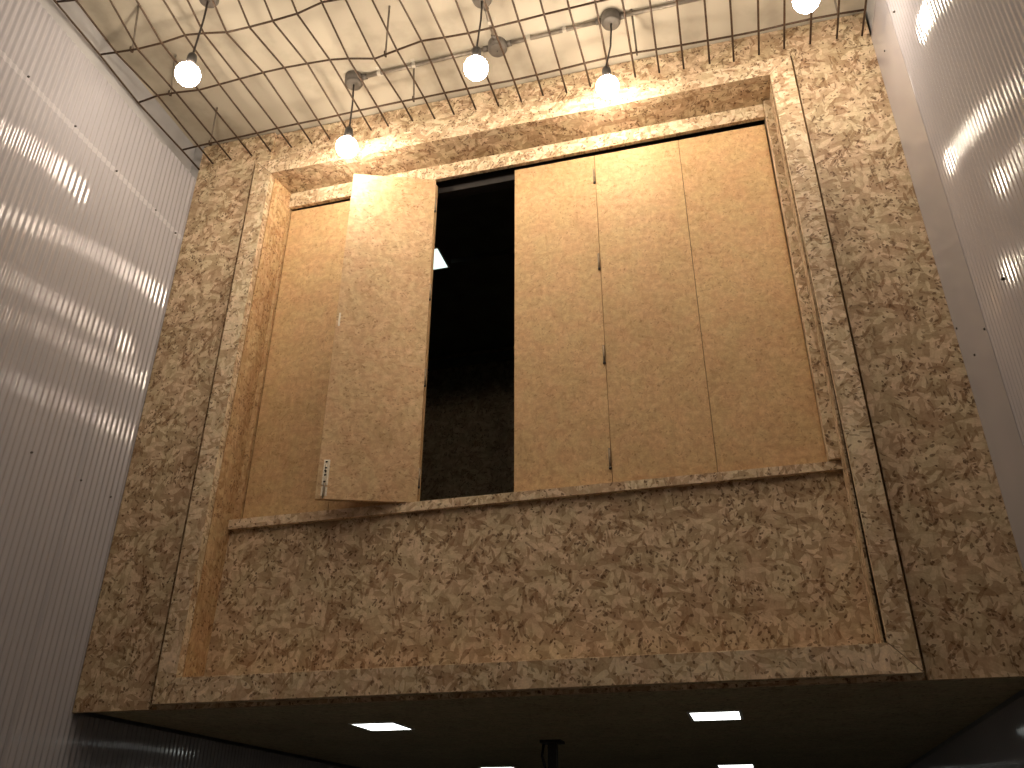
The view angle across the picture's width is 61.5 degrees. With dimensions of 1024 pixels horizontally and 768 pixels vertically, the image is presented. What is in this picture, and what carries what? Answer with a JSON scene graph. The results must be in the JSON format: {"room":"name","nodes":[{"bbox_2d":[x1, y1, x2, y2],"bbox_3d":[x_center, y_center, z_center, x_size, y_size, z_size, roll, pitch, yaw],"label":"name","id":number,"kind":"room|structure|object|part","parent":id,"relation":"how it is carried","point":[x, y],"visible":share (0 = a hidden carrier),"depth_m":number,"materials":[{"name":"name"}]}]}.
{"room":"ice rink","nodes":[
{"label":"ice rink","id":0,"kind":"room"},
{"bbox_2d":[0,0,359,767],"bbox_3d":[-1.702,0.635,2.675,0.128,4.632,8.200,-7,-29,13],"label":"wall","id":1,"kind":"structure","parent":0,"point":[96,198],"depth_m":3.16,"materials":[{"name":"grey corrugated translucent polycarbonate plastic"}]},
{"bbox_2d":[75,0,867,357],"bbox_3d":[-0.352,-1.959,2.849,3.245,0.100,7.000,-7,-29,13],"label":"ceiling","id":2,"kind":"structure","parent":0,"point":[402,32],"depth_m":3.74,"materials":[{"name":"beige paint"}]},
{"bbox_2d":[129,5,138,52],"bbox_3d":[-1.546,-1.453,3.521,0.016,0.160,0.121,9,-30,-16],"label":"hanger","id":3,"kind":"object","parent":2,"relation":"hanging from","point":[137,12],"visible":0.94,"depth_m":3.53,"materials":[{"name":"metal"}]},
{"bbox_2d":[168,54,176,95],"bbox_3d":[-1.482,-1.345,3.749,0.016,0.133,0.133,9,-30,-16],"label":"hanger","id":4,"kind":"object","parent":2,"relation":"hanging from","point":[175,56],"visible":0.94,"depth_m":3.76,"materials":[{"name":"metal"}]},
{"bbox_2d":[175,0,218,86],"bbox_3d":[-1.227,-1.355,3.362,0.093,0.476,0.121,22,-35,-34],"label":"pendant light","id":5,"kind":"object","parent":2,"relation":"hanging from","point":[187,73],"visible":0.98,"depth_m":3.27,"materials":[{"name":"white glass"}]},
{"bbox_3d":[-1.236,-1.186,3.283,0.093,0.104,0.093,-7,-29,13],"label":"bulb","id":6,"kind":"part","parent":5,"relation":"part of","materials":[{"name":"white glass"}]},
{"bbox_3d":[-1.225,-1.400,3.384,0.011,0.284,0.042,18,-33,-30],"label":"cord","id":7,"kind":"part","parent":5,"relation":"part of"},
{"bbox_2d":[208,107,217,145],"bbox_3d":[-1.387,-1.194,3.989,0.016,0.167,0.095,10,-30,-17],"label":"hanger","id":8,"kind":"object","parent":2,"relation":"hanging from","point":[210,140],"visible":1,"depth_m":3.99,"materials":[{"name":"metal"}]},
{"bbox_2d":[336,70,363,157],"bbox_3d":[-0.706,-1.169,3.750,0.099,0.430,0.119,-7,-29,13],"label":"pendant light","id":9,"kind":"object","parent":2,"relation":"hanging from","point":[346,146],"visible":0.96,"depth_m":3.70,"materials":[{"name":"white glass"}]},
{"bbox_3d":[-0.707,-1.019,3.684,0.093,0.104,0.093,-7,-29,13],"label":"bulb","id":10,"kind":"part","parent":9,"relation":"part of","materials":[{"name":"white glass"}]},
{"bbox_3d":[-0.702,-1.214,3.771,0.011,0.237,0.042,3,-29,-5],"label":"cord","id":11,"kind":"part","parent":9,"relation":"part of","materials":[{"name":"plastic"}]},
{"bbox_2d":[384,6,389,57],"bbox_3d":[-0.510,-1.437,3.509,0.013,0.192,0.109,4,-29,-7],"label":"hanger","id":12,"kind":"object","parent":2,"relation":"hanging from","point":[388,17],"visible":0.98,"depth_m":3.51,"materials":[{"name":"metal"}]},
{"bbox_2d":[412,68,414,101],"bbox_3d":[-0.431,-1.318,3.762,0.011,0.159,0.088,0,-29,0],"label":"hanger","id":13,"kind":"object","parent":2,"relation":"hanging from","point":[413,96],"visible":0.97,"depth_m":3.77,"materials":[{"name":"metal"}]},
{"bbox_3d":[-0.430,-1.327,3.763,0.008,0.141,0.082,0,-29,0],"label":"rod","id":14,"kind":"part","parent":13,"relation":"part of","materials":[{"name":"metal"}]},
{"bbox_2d":[361,45,487,79],"bbox_3d":[-0.382,-1.397,3.748,0.586,0.026,0.054,-7,-29,13],"label":"conduit","id":15,"kind":"object","parent":2,"relation":"attached to","point":[413,64],"visible":0.96,"depth_m":3.75,"materials":[{"name":"metal"}]},
{"bbox_2d":[433,247,449,270],"bbox_3d":[-0.485,-0.723,5.019,0.190,0.004,0.205,-7,-29,13],"label":"led panel","id":16,"kind":"object","parent":2,"relation":"attached to","point":[440,262],"visible":0.48,"depth_m":5.03,"materials":[{"name":"white plastic"}]},
{"bbox_2d":[433,249,446,268],"bbox_3d":[-0.485,-0.723,5.019,0.170,0.002,0.185,-7,-29,13],"label":"diffuser","id":17,"kind":"object","parent":16,"relation":"attached to","point":[440,262],"depth_m":5.02,"materials":[{"name":"white plastic"}]},
{"bbox_2d":[464,0,491,80],"bbox_3d":[-0.131,-1.364,3.360,0.106,0.454,0.098,-7,-29,13],"label":"pendant light","id":18,"kind":"object","parent":2,"relation":"hanging from","point":[475,66],"visible":0.97,"depth_m":3.26,"materials":[{"name":"white glass"}]},
{"bbox_3d":[-0.137,-1.209,3.280,0.093,0.104,0.093,-7,-29,13],"label":"bulb","id":19,"kind":"part","parent":18,"relation":"part of","materials":[{"name":"white glass"}]},
{"bbox_3d":[-0.128,-1.410,3.381,0.010,0.262,0.030,26,-37,-38],"label":"cord","id":20,"kind":"part","parent":18,"relation":"part of","materials":[{"name":"plastic"}]},
{"bbox_2d":[483,7,496,40],"bbox_3d":[-0.092,-1.499,3.559,0.053,0.026,0.172,-7,-29,13],"label":"conduit","id":21,"kind":"object","parent":2,"relation":"attached to","point":[487,20],"visible":0.59,"depth_m":3.56,"materials":[{"name":"metal"}]},
{"bbox_2d":[488,36,506,57],"bbox_3d":[-0.062,-1.431,3.662,0.081,0.048,0.081,-7,-29,13],"label":"junction box","id":22,"kind":"object","parent":2,"relation":"attached to","point":[494,50],"visible":0.9,"depth_m":3.64,"materials":[{"name":"grey metal"}]},
{"bbox_2d":[506,18,600,46],"bbox_3d":[0.172,-1.473,3.606,0.409,0.026,0.052,-8,-30,15],"label":"conduit","id":23,"kind":"object","parent":2,"relation":"attached to","point":[564,29],"visible":0.96,"depth_m":3.60,"materials":[{"name":"metal"}]},
{"bbox_2d":[596,8,620,98],"bbox_3d":[0.391,-1.331,3.485,0.092,0.388,0.152,8,-29,-14],"label":"pendant light","id":24,"kind":"object","parent":2,"relation":"hanging from","point":[607,86],"visible":1,"depth_m":3.46,"materials":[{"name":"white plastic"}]},
{"bbox_3d":[0.382,-1.193,3.442,0.093,0.104,0.093,-7,-29,13],"label":"bulb","id":25,"kind":"part","parent":24,"relation":"part of","materials":[{"name":"white glass"}]},
{"bbox_3d":[0.396,-1.377,3.508,0.011,0.197,0.073,10,-30,-18],"label":"cord","id":26,"kind":"part","parent":24,"relation":"part of","materials":[{"name":"plastic"}]},
{"bbox_2d":[630,9,637,55],"bbox_3d":[0.501,-1.441,3.528,0.008,0.160,0.114,-7,-29,13],"label":"hanger","id":27,"kind":"object","parent":2,"relation":"hanging from","point":[631,10],"visible":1,"depth_m":3.53,"materials":[{"name":"metal"}]},
{"bbox_2d":[620,0,700,18],"bbox_3d":[0.900,-1.570,3.421,0.945,0.026,0.055,-7,-29,13],"label":"conduit","id":28,"kind":"object","parent":2,"relation":"attached to","point":[668,5],"visible":0.81,"depth_m":3.49,"materials":[{"name":"metal"}]},
{"bbox_2d":[792,0,819,13],"bbox_3d":[1.031,-1.506,3.097,0.093,0.448,0.100,-7,-29,13],"label":"pendant light","id":29,"kind":"object","parent":2,"relation":"hanging from","point":[801,6],"visible":1,"depth_m":3.00,"materials":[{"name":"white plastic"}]},
{"bbox_2d":[834,0,839,16],"bbox_3d":[1.253,-1.522,3.351,0.010,0.181,0.098,-12,-31,22],"label":"hanger","id":30,"kind":"object","parent":2,"relation":"hanging from","point":[835,2],"visible":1,"depth_m":3.36,"materials":[{"name":"metal"}]},
{"bbox_2d":[53,0,866,169],"bbox_3d":[-0.609,-2.181,2.022,3.064,0.091,4.160,-7,-29,13],"label":"mesh panel","id":31,"kind":"object","parent":30,"relation":"hanging from","point":[595,2],"visible":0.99,"depth_m":3.52,"materials":[{"name":"metal"}]},
{"bbox_2d":[72,13,1023,712],"bbox_3d":[-0.033,-0.187,3.252,3.045,2.605,0.046,-7,-29,13],"label":"wall","id":32,"kind":"structure","parent":0,"point":[963,573],"depth_m":3.06,"materials":[{"name":"brown wood"}]},
{"bbox_2d":[152,55,923,705],"bbox_3d":[-0.003,-0.060,3.299,2.400,2.400,0.300,-7,-29,13],"label":"frame","id":33,"kind":"object","parent":32,"relation":"attached to","point":[757,574],"visible":0.97,"depth_m":2.95,"materials":[{"name":"brown wood"}]},
{"bbox_2d":[243,201,349,517],"bbox_3d":[-0.864,-0.161,3.655,0.361,1.526,0.018,-7,-29,13],"label":"shutter panel","id":34,"kind":"object","parent":33,"relation":"on","point":[287,445],"visible":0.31,"depth_m":3.60,"materials":[{"name":"brown wood"}]},
{"bbox_2d":[315,174,436,503],"bbox_3d":[-0.523,-0.254,3.485,0.376,1.540,0.041,3,-29,-5],"label":"shutter panel","id":35,"kind":"object","parent":33,"relation":"on","point":[371,441],"visible":1,"depth_m":3.43,"materials":[{"name":"wood"}]},
{"bbox_3d":[-0.682,0.346,3.135,0.008,0.146,0.008,-7,-29,13],"label":"bolt rod","id":36,"kind":"part","parent":35,"relation":"part of","materials":[{"name":"metal"}]},
{"bbox_2d":[328,185,437,509],"bbox_3d":[-0.514,-0.205,3.571,0.360,1.526,0.018,-7,-29,13],"label":"shutter panel","id":37,"kind":"object","parent":33,"relation":"on","point":[333,505],"visible":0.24,"depth_m":3.33,"materials":[{"name":"brown wood"}]},
{"bbox_3d":[0.023,-0.944,3.876,2.160,0.095,0.045,-7,-29,13],"label":"rail","id":38,"kind":"part","parent":33,"relation":"part of","materials":[{"name":"beige wood"}]},
{"bbox_3d":[-0.007,0.675,2.916,2.237,0.576,0.018,-7,-29,13],"label":"apron panel","id":39,"kind":"part","parent":33,"relation":"part of","materials":[{"name":"brown wood"}]},
{"bbox_2d":[514,156,612,491],"bbox_3d":[0.183,-0.295,3.401,0.356,1.526,0.027,-7,-29,13],"label":"shutter panel","id":40,"kind":"object","parent":33,"relation":"on","point":[562,425],"visible":0.87,"depth_m":3.34,"materials":[{"name":"wood"}]},
{"bbox_2d":[594,140,717,481],"bbox_3d":[0.529,-0.336,3.323,0.358,1.526,0.018,-7,-29,13],"label":"shutter panel","id":41,"kind":"object","parent":33,"relation":"on","point":[660,421],"visible":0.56,"depth_m":3.26,"materials":[{"name":"brown wood"}]},
{"bbox_2d":[678,124,826,471],"bbox_3d":[0.874,-0.379,3.241,0.353,1.526,0.018,-7,-29,13],"label":"shutter panel","id":42,"kind":"object","parent":33,"relation":"on","point":[764,411],"visible":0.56,"depth_m":3.18,"materials":[{"name":"brown wood"}]},
{"bbox_2d":[97,659,1023,767],"bbox_3d":[0.426,1.750,4.159,3.045,0.045,3.546,-7,-29,13],"label":"ceiling","id":43,"kind":"structure","parent":0,"point":[888,724],"depth_m":3.36,"materials":[{"name":"black paint"}]},
{"bbox_2d":[348,722,414,730],"bbox_3d":[-0.505,1.334,3.349,0.188,0.004,0.220,-7,-29,13],"label":"led panel","id":44,"kind":"object","parent":43,"relation":"attached to","point":[372,726],"visible":1,"depth_m":3.34,"materials":[{"name":"white plastic"}]},
{"bbox_2d":[478,766,515,767],"bbox_3d":[-0.069,2.246,5.023,0.206,0.004,0.220,-7,-29,13],"label":"led panel","id":45,"kind":"object","parent":43,"relation":"attached to","point":[504,766],"visible":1,"depth_m":4.95,"materials":[{"name":"white plastic"}]},
{"bbox_2d":[540,739,564,767],"bbox_3d":[0.173,1.678,3.707,0.099,0.260,0.090,-7,-29,13],"label":"bracket","id":46,"kind":"object","parent":43,"relation":"attached to","point":[552,745],"visible":1,"depth_m":3.73,"materials":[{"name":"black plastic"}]},
{"bbox_3d":[0.177,1.643,3.725,0.040,0.158,0.030,-7,-29,13],"label":"stem","id":47,"kind":"part","parent":46,"relation":"part of","materials":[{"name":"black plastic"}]},
{"bbox_3d":[0.176,1.568,3.766,0.093,0.012,0.090,-7,-29,13],"label":"plate","id":48,"kind":"part","parent":46,"relation":"part of","materials":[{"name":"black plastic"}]},
{"bbox_2d":[686,710,743,720],"bbox_3d":[0.724,1.179,3.054,0.186,0.004,0.225,-7,-29,13],"label":"led panel","id":49,"kind":"object","parent":43,"relation":"attached to","point":[727,714],"visible":1,"depth_m":3.04,"materials":[{"name":"white plastic"}]},
{"bbox_2d":[716,764,754,767],"bbox_3d":[1.258,2.149,4.834,0.206,0.004,0.220,-7,-29,13],"label":"led panel","id":50,"kind":"object","parent":43,"relation":"attached to","point":[721,765],"visible":1,"depth_m":4.82,"materials":[{"name":"white plastic"}]},
{"bbox_2d":[718,765,752,767],"bbox_3d":[1.258,2.148,4.834,0.186,0.002,0.200,-7,-29,13],"label":"diffuser","id":51,"kind":"object","parent":50,"relation":"attached to","point":[719,766],"depth_m":4.84,"materials":[{"name":"white plastic"}]},
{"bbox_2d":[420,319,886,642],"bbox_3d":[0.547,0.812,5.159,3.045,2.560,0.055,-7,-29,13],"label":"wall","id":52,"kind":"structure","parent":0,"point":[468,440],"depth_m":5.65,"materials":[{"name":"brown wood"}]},
{"bbox_2d":[866,0,1023,767],"bbox_3d":[1.338,0.253,1.950,0.105,4.632,8.200,-7,-29,13],"label":"wall","id":53,"kind":"structure","parent":0,"point":[952,71],"depth_m":2.49,"materials":[{"name":"grey corrugated translucent polycarbonate plastic"}]}
]}

